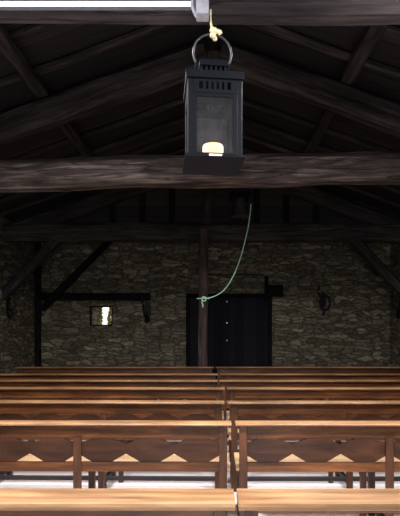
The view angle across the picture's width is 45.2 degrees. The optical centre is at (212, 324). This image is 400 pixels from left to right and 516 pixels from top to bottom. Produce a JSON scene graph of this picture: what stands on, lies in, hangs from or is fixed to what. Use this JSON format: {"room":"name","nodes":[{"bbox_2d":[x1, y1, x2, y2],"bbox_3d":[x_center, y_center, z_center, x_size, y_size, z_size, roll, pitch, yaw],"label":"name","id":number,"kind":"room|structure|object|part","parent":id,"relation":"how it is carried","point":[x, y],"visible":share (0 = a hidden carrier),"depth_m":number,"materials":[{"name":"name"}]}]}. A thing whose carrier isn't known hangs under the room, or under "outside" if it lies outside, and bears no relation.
{"room":"church","nodes":[
{"label":"church","id":0,"kind":"room"},
{"bbox_2d":[0,216,34,372],"bbox_3d":[-4.280,-0.240,3.850,0.600,3.620,15.300,0,0,0],"label":"wall","id":1,"kind":"structure","parent":0,"point":[17,333],"depth_m":9.77,"materials":[{"name":"stone"}]},
{"bbox_2d":[5,291,15,317],"bbox_3d":[-3.886,-0.408,9.263,0.220,0.554,0.196,0,0,0],"label":"wall sconce","id":2,"kind":"object","parent":1,"relation":"attached to","point":[10,313],"visible":0.9,"depth_m":9.25,"materials":[{"name":"black metal"}]},
{"bbox_3d":[-3.970,-0.410,9.280,0.020,0.400,0.150,0,0,0],"label":"plate","id":3,"kind":"part","parent":2,"relation":"part of","materials":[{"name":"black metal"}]},
{"bbox_3d":[-3.882,-0.434,9.260,0.191,0.277,0.063,0,0,26],"label":"arm","id":4,"kind":"part","parent":2,"relation":"part of","materials":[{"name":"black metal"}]},
{"bbox_2d":[0,23,399,221],"bbox_3d":[0.000,-2.787,3.850,9.260,1.787,15.400,0,0,0],"label":"ceiling","id":5,"kind":"structure","parent":0,"point":[53,44],"depth_m":5.86,"materials":[{"name":"brown wood"}]},
{"bbox_2d":[0,399,399,515],"bbox_3d":[0.000,1.670,3.900,9.360,0.200,15.600,0,0,0],"label":"floor","id":6,"kind":"structure","parent":0,"point":[3,483],"depth_m":4.75,"materials":[{"name":"white"}]},
{"bbox_2d":[35,242,41,366],"bbox_3d":[-3.905,-0.230,10.719,0.124,3.600,0.135,0,0,0],"label":"post","id":7,"kind":"object","parent":6,"relation":"on","point":[38,363],"visible":0.62,"depth_m":10.66,"materials":[{"name":"brown wood"}]},
{"bbox_2d":[0,380,217,442],"bbox_3d":[-1.622,1.145,6.488,3.370,0.850,0.545,0,0,0],"label":"pew","id":8,"kind":"object","parent":6,"relation":"on","point":[3,383],"visible":0.07,"depth_m":6.29,"materials":[{"name":"brown wood"}]},
{"bbox_3d":[-1.623,0.932,6.305,3.190,0.185,0.018,0,0,0],"label":"lozenge panel","id":9,"kind":"part","parent":8,"relation":"part of","materials":[{"name":"brown wood"}]},
{"bbox_2d":[0,373,217,400],"bbox_3d":[-1.613,1.145,7.287,3.370,0.850,0.545,0,0,0],"label":"pew","id":10,"kind":"object","parent":6,"relation":"on","point":[3,376],"visible":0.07,"depth_m":7.09,"materials":[{"name":"brown wood"}]},
{"bbox_2d":[0,400,223,487],"bbox_3d":[-1.574,1.145,4.758,3.370,0.850,0.545,0,0,1],"label":"pew","id":11,"kind":"object","parent":6,"relation":"on","point":[198,410],"visible":0.37,"depth_m":4.55,"materials":[{"name":"brown wood"}]},
{"bbox_3d":[-1.038,1.202,4.544,0.060,0.735,0.023,0,0,1],"label":"post","id":12,"kind":"part","parent":11,"relation":"part of","materials":[{"name":"brown wood"}]},
{"bbox_3d":[-1.578,0.932,4.575,3.190,0.185,0.018,0,0,1],"label":"lozenge panel","id":13,"kind":"part","parent":11,"relation":"part of","materials":[{"name":"brown wood"}]},
{"bbox_3d":[-1.578,1.058,4.574,3.310,0.068,0.037,0,0,1],"label":"rail","id":14,"kind":"part","parent":11,"relation":"part of","materials":[{"name":"brown wood"}]},
{"bbox_3d":[0.047,1.155,4.537,0.060,0.830,0.048,0,0,1],"label":"post","id":15,"kind":"part","parent":11,"relation":"part of","materials":[{"name":"brown wood"}]},
{"bbox_2d":[0,387,224,443],"bbox_3d":[-1.548,1.145,5.734,3.370,0.850,0.545,0,0,1],"label":"pew","id":16,"kind":"object","parent":6,"relation":"on","point":[14,393],"visible":0.32,"depth_m":5.53,"materials":[{"name":"brown wood"}]},
{"bbox_3d":[-2.091,1.202,5.536,0.060,0.735,0.023,0,0,1],"label":"post","id":17,"kind":"part","parent":16,"relation":"part of","materials":[{"name":"brown wood"}]},
{"bbox_3d":[-1.550,1.058,5.550,3.310,0.068,0.037,0,0,1],"label":"rail","id":18,"kind":"part","parent":16,"relation":"part of","materials":[{"name":"brown wood"}]},
{"bbox_3d":[-1.550,0.932,5.552,3.190,0.185,0.018,0,0,1],"label":"lozenge panel","id":19,"kind":"part","parent":16,"relation":"part of","materials":[{"name":"brown wood"}]},
{"bbox_3d":[0.074,1.155,5.527,0.060,0.830,0.048,0,0,1],"label":"post","id":20,"kind":"part","parent":16,"relation":"part of","materials":[{"name":"brown wood"}]},
{"bbox_2d":[16,367,213,399],"bbox_3d":[-1.671,1.145,8.441,3.370,0.850,0.545,0,0,-1],"label":"pew","id":21,"kind":"object","parent":6,"relation":"on","point":[21,369],"visible":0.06,"depth_m":8.24,"materials":[{"name":"brown wood"}]},
{"bbox_2d":[0,420,230,487],"bbox_3d":[-1.548,1.145,3.784,3.370,0.850,0.545,0,0,1],"label":"pew","id":22,"kind":"object","parent":6,"relation":"on","point":[101,453],"visible":0.83,"depth_m":3.58,"materials":[{"name":"brown wood"}]},
{"bbox_3d":[-1.010,1.202,3.575,0.060,0.735,0.023,0,0,1],"label":"post","id":23,"kind":"part","parent":22,"relation":"part of","materials":[{"name":"brown wood"}]},
{"bbox_3d":[-1.006,1.334,3.989,0.050,0.472,0.055,0,0,1],"label":"leg","id":24,"kind":"part","parent":22,"relation":"part of","materials":[{"name":"brown wood"}]},
{"bbox_3d":[-1.549,0.932,3.602,3.190,0.185,0.018,0,0,1],"label":"lozenge panel","id":25,"kind":"part","parent":22,"relation":"part of","materials":[{"name":"brown wood"}]},
{"bbox_3d":[-1.549,1.058,3.600,3.310,0.068,0.037,0,0,1],"label":"rail","id":26,"kind":"part","parent":22,"relation":"part of","materials":[{"name":"brown wood"}]},
{"bbox_3d":[-1.547,1.084,3.838,3.350,0.028,0.438,0,0,1],"label":"seat","id":27,"kind":"part","parent":22,"relation":"part of","materials":[{"name":"brown wood"}]},
{"bbox_3d":[0.075,1.155,3.577,0.060,0.830,0.048,0,0,1],"label":"post","id":28,"kind":"part","parent":22,"relation":"part of","materials":[{"name":"brown wood"}]},
{"bbox_2d":[0,488,234,515],"bbox_3d":[-1.595,1.145,2.237,3.370,0.850,0.605,0,0,0],"label":"pew","id":29,"kind":"object","parent":6,"relation":"on","point":[13,501],"visible":1,"depth_m":1.99,"materials":[{"name":"brown wood"}]},
{"bbox_3d":[0.030,1.163,2.076,0.060,0.815,0.048,0,0,0],"label":"post","id":30,"kind":"part","parent":29,"relation":"part of","materials":[{"name":"brown wood"}]},
{"bbox_2d":[198,229,207,366],"bbox_3d":[-0.185,-0.100,8.935,0.179,3.340,0.258,0,0,0],"label":"timber post","id":31,"kind":"object","parent":6,"relation":"on","point":[203,233],"visible":0.69,"depth_m":8.82,"materials":[{"name":"brown wood"}]},
{"bbox_2d":[2,186,399,299],"bbox_3d":[-0.096,-1.712,9.150,8.352,3.076,0.284,0,0,0],"label":"roof truss","id":32,"kind":"object","parent":31,"relation":"on","point":[51,227],"visible":0.8,"depth_m":9.04,"materials":[{"name":"brown wood"}]},
{"bbox_3d":[-0.099,-2.518,9.149,0.194,1.205,0.209,0,0,0],"label":"king post","id":33,"kind":"part","parent":32,"relation":"part of","materials":[{"name":"brown wood"}]},
{"bbox_2d":[67,188,358,222],"bbox_3d":[0.000,-2.465,9.330,7.900,1.170,0.100,0,0,0],"label":"gable boarding","id":34,"kind":"object","parent":32,"relation":"attached to","point":[166,205],"visible":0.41,"depth_m":9.35,"materials":[{"name":"brown wood"}]},
{"bbox_2d":[230,191,252,220],"bbox_3d":[0.520,-2.179,8.951,0.407,0.545,0.658,0,0,0],"label":"bell","id":35,"kind":"object","parent":32,"relation":"hanging from","point":[240,212],"visible":1,"depth_m":8.73,"materials":[{"name":"brown metal"}]},
{"bbox_2d":[197,204,251,306],"bbox_3d":[0.204,-1.269,8.775,1.003,1.890,0.077,0,0,3],"label":"bell rope","id":36,"kind":"object","parent":35,"relation":"hanging from","point":[203,297],"visible":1,"depth_m":8.77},
{"bbox_2d":[216,367,399,410],"bbox_3d":[1.729,1.145,8.457,3.370,0.850,0.545,0,0,0],"label":"pew","id":37,"kind":"object","parent":6,"relation":"on","point":[219,369],"visible":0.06,"depth_m":8.26,"materials":[{"name":"brown wood"}]},
{"bbox_3d":[0.104,1.155,8.266,0.060,0.830,0.048,0,0,0],"label":"post","id":38,"kind":"part","parent":37,"relation":"part of","materials":[{"name":"brown wood"}]},
{"bbox_2d":[219,380,399,437],"bbox_3d":[1.767,1.145,6.478,3.370,0.850,0.545,0,0,0],"label":"pew","id":39,"kind":"object","parent":6,"relation":"on","point":[225,383],"visible":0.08,"depth_m":6.28,"materials":[{"name":"brown wood"}]},
{"bbox_3d":[0.142,1.155,6.286,0.060,0.830,0.048,0,0,0],"label":"post","id":40,"kind":"part","parent":39,"relation":"part of","materials":[{"name":"brown wood"}]},
{"bbox_3d":[1.767,0.932,6.295,3.190,0.185,0.018,0,0,0],"label":"lozenge panel","id":41,"kind":"part","parent":39,"relation":"part of","materials":[{"name":"brown wood"}]},
{"bbox_2d":[220,373,399,400],"bbox_3d":[1.783,1.145,7.287,3.370,0.850,0.545,0,0,0],"label":"pew","id":42,"kind":"object","parent":6,"relation":"on","point":[225,376],"visible":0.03,"depth_m":7.09,"materials":[{"name":"brown wood"}]},
{"bbox_2d":[227,387,399,460],"bbox_3d":[1.845,1.145,5.718,3.370,0.850,0.545,0,0,0],"label":"pew","id":43,"kind":"object","parent":6,"relation":"on","point":[245,393],"visible":0.25,"depth_m":5.52,"materials":[{"name":"brown wood"}]},
{"bbox_3d":[0.220,1.155,5.526,0.060,0.830,0.048,0,0,0],"label":"post","id":44,"kind":"part","parent":43,"relation":"part of","materials":[{"name":"brown wood"}]},
{"bbox_3d":[1.845,1.058,5.534,3.310,0.068,0.037,0,0,0],"label":"rail","id":45,"kind":"part","parent":43,"relation":"part of","materials":[{"name":"brown wood"}]},
{"bbox_3d":[1.845,0.932,5.535,3.190,0.185,0.018,0,0,0],"label":"lozenge panel","id":46,"kind":"part","parent":43,"relation":"part of","materials":[{"name":"brown wood"}]},
{"bbox_2d":[228,401,399,491],"bbox_3d":[1.827,1.145,4.728,3.370,0.850,0.545,0,0,0],"label":"pew","id":47,"kind":"object","parent":6,"relation":"on","point":[253,410],"visible":0.45,"depth_m":4.53,"materials":[{"name":"brown wood"}]},
{"bbox_3d":[0.202,1.334,4.938,0.050,0.472,0.055,0,0,0],"label":"leg","id":48,"kind":"part","parent":47,"relation":"part of","materials":[{"name":"brown wood"}]},
{"bbox_3d":[1.827,1.084,4.781,3.350,0.028,0.438,0,0,0],"label":"seat","id":49,"kind":"part","parent":47,"relation":"part of","materials":[{"name":"brown wood"}]},
{"bbox_3d":[0.202,1.155,4.536,0.060,0.830,0.048,0,0,0],"label":"post","id":50,"kind":"part","parent":47,"relation":"part of","materials":[{"name":"brown wood"}]},
{"bbox_3d":[1.827,0.932,4.545,3.190,0.185,0.018,0,0,0],"label":"lozenge panel","id":51,"kind":"part","parent":47,"relation":"part of","materials":[{"name":"brown wood"}]},
{"bbox_3d":[1.827,1.058,4.543,3.310,0.068,0.037,0,0,0],"label":"rail","id":52,"kind":"part","parent":47,"relation":"part of","materials":[{"name":"brown wood"}]},
{"bbox_3d":[1.287,1.202,4.524,0.060,0.735,0.023,0,0,0],"label":"post","id":53,"kind":"part","parent":47,"relation":"part of","materials":[{"name":"brown wood"}]},
{"bbox_2d":[234,421,399,515],"bbox_3d":[1.851,1.145,3.768,3.370,0.850,0.545,0,0,0],"label":"pew","id":54,"kind":"object","parent":6,"relation":"on","point":[364,454],"visible":0.96,"depth_m":3.57,"materials":[{"name":"brown wood"}]},
{"bbox_3d":[0.226,1.334,3.978,0.050,0.472,0.055,0,0,0],"label":"leg","id":55,"kind":"part","parent":54,"relation":"part of","materials":[{"name":"brown wood"}]},
{"bbox_3d":[0.226,1.155,3.576,0.060,0.830,0.048,0,0,0],"label":"post","id":56,"kind":"part","parent":54,"relation":"part of","materials":[{"name":"brown wood"}]},
{"bbox_3d":[1.851,1.084,3.821,3.350,0.028,0.438,0,0,0],"label":"seat","id":57,"kind":"part","parent":54,"relation":"part of","materials":[{"name":"brown wood"}]},
{"bbox_3d":[1.851,0.932,3.585,3.190,0.185,0.018,0,0,0],"label":"lozenge panel","id":58,"kind":"part","parent":54,"relation":"part of","materials":[{"name":"brown wood"}]},
{"bbox_3d":[1.851,1.058,3.583,3.310,0.068,0.037,0,0,0],"label":"rail","id":59,"kind":"part","parent":54,"relation":"part of","materials":[{"name":"brown wood"}]},
{"bbox_3d":[1.311,1.334,3.978,0.050,0.472,0.055,0,0,0],"label":"leg","id":60,"kind":"part","parent":54,"relation":"part of","materials":[{"name":"brown wood"}]},
{"bbox_3d":[1.311,1.202,3.563,0.060,0.735,0.023,0,0,0],"label":"post","id":61,"kind":"part","parent":54,"relation":"part of","materials":[{"name":"brown wood"}]},
{"bbox_2d":[237,488,399,515],"bbox_3d":[1.789,1.145,2.237,3.370,0.850,0.605,0,0,0],"label":"pew","id":62,"kind":"object","parent":6,"relation":"on","point":[253,501],"visible":1,"depth_m":1.99,"materials":[{"name":"brown wood"}]},
{"bbox_3d":[0.164,1.163,2.076,0.060,0.815,0.048,0,0,0],"label":"post","id":63,"kind":"part","parent":62,"relation":"part of","materials":[{"name":"brown wood"}]},
{"bbox_2d":[41,242,389,366],"bbox_3d":[0.000,-1.020,11.150,7.960,5.180,0.700,0,0,0],"label":"wall","id":64,"kind":"structure","parent":0,"point":[354,331],"depth_m":10.80,"materials":[{"name":"stone"}]},
{"bbox_2d":[40,293,150,300],"bbox_3d":[-2.617,-0.633,10.727,2.426,0.173,0.148,0,0,0],"label":"beam","id":65,"kind":"structure","parent":64,"relation":"attached to","point":[43,296],"depth_m":10.66,"materials":[{"name":"brown wood"}]},
{"bbox_2d":[39,242,111,310],"bbox_3d":[-2.990,-1.133,10.546,1.624,1.648,0.232,0,0,0],"label":"brace","id":66,"kind":"object","parent":65,"relation":"attached to","point":[73,277],"visible":0.94,"depth_m":10.45,"materials":[{"name":"brown wood"}]},
{"bbox_2d":[90,306,112,325],"bbox_3d":[-2.520,-0.205,10.870,0.520,0.450,0.060,0,0,0],"label":"window","id":67,"kind":"structure","parent":64,"relation":"in","point":[90,306],"depth_m":10.84,"materials":[{"name":"clear glass"}]},
{"bbox_2d":[140,297,150,322],"bbox_3d":[-1.502,-0.324,10.689,0.181,0.577,0.260,0,0,12],"label":"wall sconce","id":68,"kind":"object","parent":64,"relation":"attached to","point":[146,308],"visible":1,"depth_m":10.78,"materials":[{"name":"black metal"}]},
{"bbox_3d":[-1.485,-0.315,10.790,0.172,0.460,0.020,0,0,0],"label":"plate","id":69,"kind":"part","parent":68,"relation":"part of","materials":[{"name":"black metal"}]},
{"bbox_2d":[207,25,218,50],"bbox_3d":[0.000,-3.369,3.800,0.178,0.193,13.960,0,0,0],"label":"ridge beam","id":70,"kind":"structure","parent":64,"relation":"attached to","point":[212,45],"depth_m":5.63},
{"bbox_2d":[186,294,271,391],"bbox_3d":[0.360,0.430,10.935,1.940,2.280,0.170,0,0,0],"label":"door","id":71,"kind":"structure","parent":64,"relation":"in","point":[239,331],"depth_m":10.90,"materials":[{"name":"wood"}]},
{"bbox_2d":[208,274,264,275],"bbox_3d":[0.430,-1.131,10.798,1.460,0.045,0.033,0,0,0],"label":"trim","id":72,"kind":"structure","parent":64,"relation":"attached to","point":[208,274],"depth_m":10.79,"materials":[{"name":"brown wood"}]},
{"bbox_2d":[264,276,282,299],"bbox_3d":[1.357,-0.830,10.720,0.400,0.530,0.160,0,0,0],"label":"wall bracket","id":73,"kind":"object","parent":64,"relation":"attached to","point":[269,290],"visible":1,"depth_m":10.64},
{"bbox_2d":[317,285,330,315],"bbox_3d":[2.451,-0.543,10.727,0.357,0.689,0.177,0,0,-27],"label":"wall sconce","id":74,"kind":"object","parent":64,"relation":"attached to","point":[323,297],"visible":1,"depth_m":10.72,"materials":[{"name":"black metal"}]},
{"bbox_3d":[2.475,-0.562,10.790,0.150,0.400,0.020,0,0,0],"label":"plate","id":75,"kind":"part","parent":74,"relation":"part of","materials":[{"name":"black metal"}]},
{"bbox_2d":[390,242,399,366],"bbox_3d":[4.280,-0.240,3.850,0.600,3.620,15.300,0,0,0],"label":"wall","id":76,"kind":"structure","parent":0,"point":[394,246],"depth_m":10.53,"materials":[{"name":"stone"}]},
{"bbox_2d":[0,41,399,192],"bbox_3d":[0.000,-2.382,5.559,8.023,1.732,0.323,0,0,0],"label":"roof truss","id":77,"kind":"object","parent":76,"relation":"attached to","point":[258,170],"visible":0.84,"depth_m":5.44,"materials":[{"name":"brown wood"}]},
{"bbox_2d":[0,23,94,156],"bbox_3d":[-1.970,-2.671,3.800,0.176,0.185,13.960,0,0,0],"label":"purlin","id":78,"kind":"object","parent":77,"relation":"on","point":[10,51],"visible":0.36,"depth_m":5.10,"materials":[{"name":"brown wood"}]},
{"bbox_2d":[7,24,64,42],"bbox_3d":[-2.000,-2.789,4.681,3.967,1.504,0.098,0,0,0],"label":"rafter","id":79,"kind":"object","parent":78,"relation":"on","point":[22,33],"visible":0.3,"depth_m":4.65,"materials":[{"name":"brown wood"}]},
{"bbox_2d":[0,94,149,146],"bbox_3d":[-2.000,-2.793,6.540,3.964,1.515,0.104,0,0,0],"label":"rafter","id":80,"kind":"object","parent":78,"relation":"on","point":[95,113],"visible":0.15,"depth_m":6.54,"materials":[{"name":"brown wood"}]},
{"bbox_2d":[0,25,174,88],"bbox_3d":[-2.001,-2.791,5.298,3.974,1.489,0.098,0,0,0],"label":"rafter","id":81,"kind":"object","parent":78,"relation":"on","point":[50,66],"visible":0.64,"depth_m":5.26,"materials":[{"name":"brown wood"}]},
{"bbox_2d":[8,96,184,159],"bbox_3d":[-1.999,-2.789,7.160,3.971,1.505,0.098,0,0,0],"label":"rafter","id":82,"kind":"object","parent":78,"relation":"on","point":[179,101],"visible":0.72,"depth_m":7.12,"materials":[{"name":"brown wood"}]},
{"bbox_2d":[0,139,203,215],"bbox_3d":[-1.999,-2.790,9.020,3.971,1.489,0.102,0,0,0],"label":"rafter","id":83,"kind":"object","parent":78,"relation":"on","point":[200,142],"visible":0.39,"depth_m":8.98,"materials":[{"name":"brown wood"}]},
{"bbox_2d":[0,125,203,203],"bbox_3d":[-1.999,-2.786,8.398,3.972,1.490,0.101,0,0,0],"label":"rafter","id":84,"kind":"object","parent":78,"relation":"on","point":[200,129],"visible":0.4,"depth_m":8.36,"materials":[{"name":"brown wood"}]},
{"bbox_2d":[0,38,206,112],"bbox_3d":[-2.000,-2.788,5.921,3.971,1.504,0.098,0,0,0],"label":"rafter","id":85,"kind":"object","parent":78,"relation":"on","point":[204,41],"visible":0.23,"depth_m":5.88,"materials":[{"name":"brown wood"}]},
{"bbox_2d":[14,151,202,220],"bbox_3d":[-2.000,-2.791,9.639,3.970,1.493,0.100,0,0,0],"label":"rafter","id":86,"kind":"object","parent":78,"relation":"on","point":[94,191],"visible":0.26,"depth_m":9.60,"materials":[{"name":"brown wood"}]},
{"bbox_2d":[68,109,203,157],"bbox_3d":[-2.001,-2.792,7.779,3.970,1.499,0.103,0,0,0],"label":"rafter","id":87,"kind":"object","parent":78,"relation":"on","point":[181,119],"visible":0.55,"depth_m":7.74,"materials":[{"name":"brown wood"}]},
{"bbox_3d":[0.000,-2.570,5.564,0.213,1.100,0.209,0,0,0],"label":"king post","id":88,"kind":"part","parent":77,"relation":"part of","materials":[{"name":"brown wood"}]},
{"bbox_2d":[302,25,387,152],"bbox_3d":[1.551,-2.824,3.800,0.178,0.200,13.960,0,0,0],"label":"purlin","id":89,"kind":"object","parent":77,"relation":"on","point":[372,34],"visible":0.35,"depth_m":5.15,"materials":[{"name":"brown wood"}]},
{"bbox_2d":[222,109,340,152],"bbox_3d":[1.998,-2.781,7.780,3.968,1.499,0.102,0,0,0],"label":"rafter","id":90,"kind":"object","parent":89,"relation":"on","point":[253,123],"visible":0.41,"depth_m":7.74,"materials":[{"name":"brown wood"}]},
{"bbox_2d":[219,39,387,98],"bbox_3d":[2.001,-2.782,5.921,3.972,1.494,0.098,0,0,0],"label":"rafter","id":91,"kind":"object","parent":89,"relation":"on","point":[221,42],"visible":0.06,"depth_m":5.88,"materials":[{"name":"brown wood"}]},
{"bbox_2d":[222,125,399,194],"bbox_3d":[2.000,-2.785,8.400,3.962,1.514,0.097,0,0,0],"label":"rafter","id":92,"kind":"object","parent":89,"relation":"on","point":[281,149],"visible":0.44,"depth_m":8.36,"materials":[{"name":"brown wood"}]},
{"bbox_2d":[222,139,399,207],"bbox_3d":[2.002,-2.792,9.018,3.971,1.498,0.099,0,0,0],"label":"rafter","id":93,"kind":"object","parent":89,"relation":"on","point":[244,149],"visible":0.36,"depth_m":8.98,"materials":[{"name":"brown wood"}]},
{"bbox_2d":[223,152,399,218],"bbox_3d":[2.001,-2.788,9.641,3.970,1.496,0.101,0,0,0],"label":"rafter","id":94,"kind":"object","parent":89,"relation":"on","point":[387,212],"visible":0.3,"depth_m":9.60,"materials":[{"name":"brown wood"}]},
{"bbox_2d":[242,97,395,151],"bbox_3d":[2.001,-2.788,7.160,3.970,1.502,0.103,0,0,0],"label":"rafter","id":95,"kind":"object","parent":89,"relation":"on","point":[254,105],"visible":0.71,"depth_m":7.12,"materials":[{"name":"brown wood"}]},
{"bbox_2d":[243,82,399,138],"bbox_3d":[2.000,-2.786,6.539,3.974,1.497,0.103,0,0,0],"label":"rafter","id":96,"kind":"object","parent":89,"relation":"on","point":[299,101],"visible":0.26,"depth_m":6.54,"materials":[{"name":"brown wood"}]},
{"bbox_2d":[247,25,399,78],"bbox_3d":[2.000,-2.785,5.300,3.971,1.506,0.105,0,0,0],"label":"rafter","id":97,"kind":"object","parent":89,"relation":"on","point":[275,30],"visible":0.64,"depth_m":5.26,"materials":[{"name":"brown wood"}]},
{"bbox_2d":[363,25,399,39],"bbox_3d":[1.999,-2.783,4.682,3.973,1.489,0.100,0,0,0],"label":"rafter","id":98,"kind":"object","parent":89,"relation":"on","point":[393,31],"visible":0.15,"depth_m":4.65,"materials":[{"name":"brown wood"}]},
{"bbox_2d":[0,0,399,25],"bbox_3d":[0.004,-2.416,2.496,8.025,1.693,0.216,0,0,0],"label":"ceiling beam","id":99,"kind":"structure","parent":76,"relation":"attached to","point":[224,12],"depth_m":2.46,"materials":[{"name":"brown wood"}]},
{"bbox_2d":[0,0,208,21],"bbox_3d":[-0.710,-1.573,2.369,1.380,0.154,0.141,0,0,0],"label":"lamp","id":100,"kind":"object","parent":99,"relation":"attached to","point":[200,8],"visible":1,"depth_m":2.34,"materials":[{"name":"white plastic"}]},
{"bbox_2d":[390,292,399,317],"bbox_3d":[3.886,-0.428,10.167,0.220,0.554,0.196,0,0,0],"label":"wall sconce","id":101,"kind":"object","parent":76,"relation":"attached to","point":[397,313],"visible":1,"depth_m":10.17,"materials":[{"name":"black metal"}]},
{"bbox_3d":[-0.012,-1.596,2.430,0.010,0.051,0.049,0,0,0],"label":"iron hook","id":102,"kind":"object","parent":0,"visible":0},
{"bbox_2d":[209,9,221,40],"bbox_3d":[0.014,-1.497,2.381,0.064,0.194,0.086,0,0,0],"label":"cord","id":103,"kind":"object","parent":102,"relation":"hanging from","point":[213,30],"visible":1,"depth_m":2.35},
{"bbox_2d":[182,33,245,175],"bbox_3d":[-0.003,-1.107,2.358,0.286,0.654,0.289,0,0,-6],"label":"lantern","id":104,"kind":"object","parent":103,"relation":"hanging from","point":[210,84],"visible":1,"depth_m":2.25,"materials":[{"name":"paint"}]},
{"bbox_3d":[-0.129,-0.972,2.462,0.026,0.351,0.026,0,0,-6],"label":"corner post","id":105,"kind":"part","parent":104,"relation":"part of","materials":[{"name":"metal"}]},
{"bbox_3d":[-0.122,-0.938,2.348,0.012,0.284,0.204,0,0,-6],"label":"glass frame","id":106,"kind":"part","parent":104,"relation":"part of","materials":[{"name":"paint"}]},
{"bbox_3d":[-0.105,-0.972,2.234,0.026,0.351,0.026,0,0,-6],"label":"corner post","id":107,"kind":"part","parent":104,"relation":"part of","materials":[{"name":"metal"}]},
{"bbox_3d":[-0.003,-1.354,2.360,0.198,0.160,0.011,0,0,-6],"label":"ring handle","id":108,"kind":"part","parent":104,"relation":"part of","materials":[{"name":"grey metal"}]},
{"bbox_3d":[-0.015,-0.933,2.479,0.172,0.261,0.003,0,0,-6],"label":"glass pane","id":109,"kind":"part","parent":104,"relation":"part of","materials":[{"name":"clear glass"}]},
{"bbox_2d":[203,142,222,152],"bbox_3d":[0.000,-0.845,2.360,0.102,0.095,0.102,0,0,0],"label":"candle","id":110,"kind":"object","parent":104,"relation":"on","point":[215,147],"visible":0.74,"depth_m":2.31,"materials":[{"name":"beige wax"}]},
{"bbox_3d":[-0.015,-0.938,2.479,0.204,0.284,0.012,0,0,-6],"label":"glass frame","id":111,"kind":"part","parent":104,"relation":"part of","materials":[{"name":"glass"}]},
{"bbox_3d":[0.009,-0.938,2.241,0.204,0.284,0.012,0,0,-6],"label":"glass frame","id":112,"kind":"part","parent":104,"relation":"part of","materials":[{"name":"glass"}]},
{"bbox_3d":[0.099,-0.972,2.486,0.026,0.351,0.026,0,0,-6],"label":"corner post","id":113,"kind":"part","parent":104,"relation":"part of","materials":[{"name":"metal"}]},
{"bbox_3d":[0.116,-0.938,2.373,0.012,0.284,0.204,0,0,-6],"label":"glass frame","id":114,"kind":"part","parent":104,"relation":"part of","materials":[{"name":"paint"}]},
{"bbox_3d":[0.123,-0.972,2.258,0.026,0.351,0.026,0,0,-6],"label":"corner post","id":115,"kind":"part","parent":104,"relation":"part of","materials":[{"name":"metal"}]},
{"label":"outside","id":116,"kind":"structure","parent":0,"visible":0},
{"bbox_3d":[0.000,1.770,22.850,28.000,0.200,22.300,0,0,0],"label":"ground","id":117,"kind":"structure","parent":116,"visible":0},
{"bbox_2d":[97,307,103,324],"bbox_3d":[-3.450,0.083,14.203,0.473,3.177,0.436,0,0,0],"label":"tree","id":118,"kind":"object","parent":117,"relation":"on","point":[99,309],"visible":0.1,"depth_m":14.14,"materials":[{"name":"green plant"}]},
{"bbox_2d":[106,307,111,324],"bbox_3d":[-3.133,0.197,14.596,0.261,2.947,0.234,0,0,32],"label":"tree","id":119,"kind":"object","parent":117,"relation":"on","point":[108,319],"visible":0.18,"depth_m":14.57,"materials":[{"name":"green plant"}]}
]}

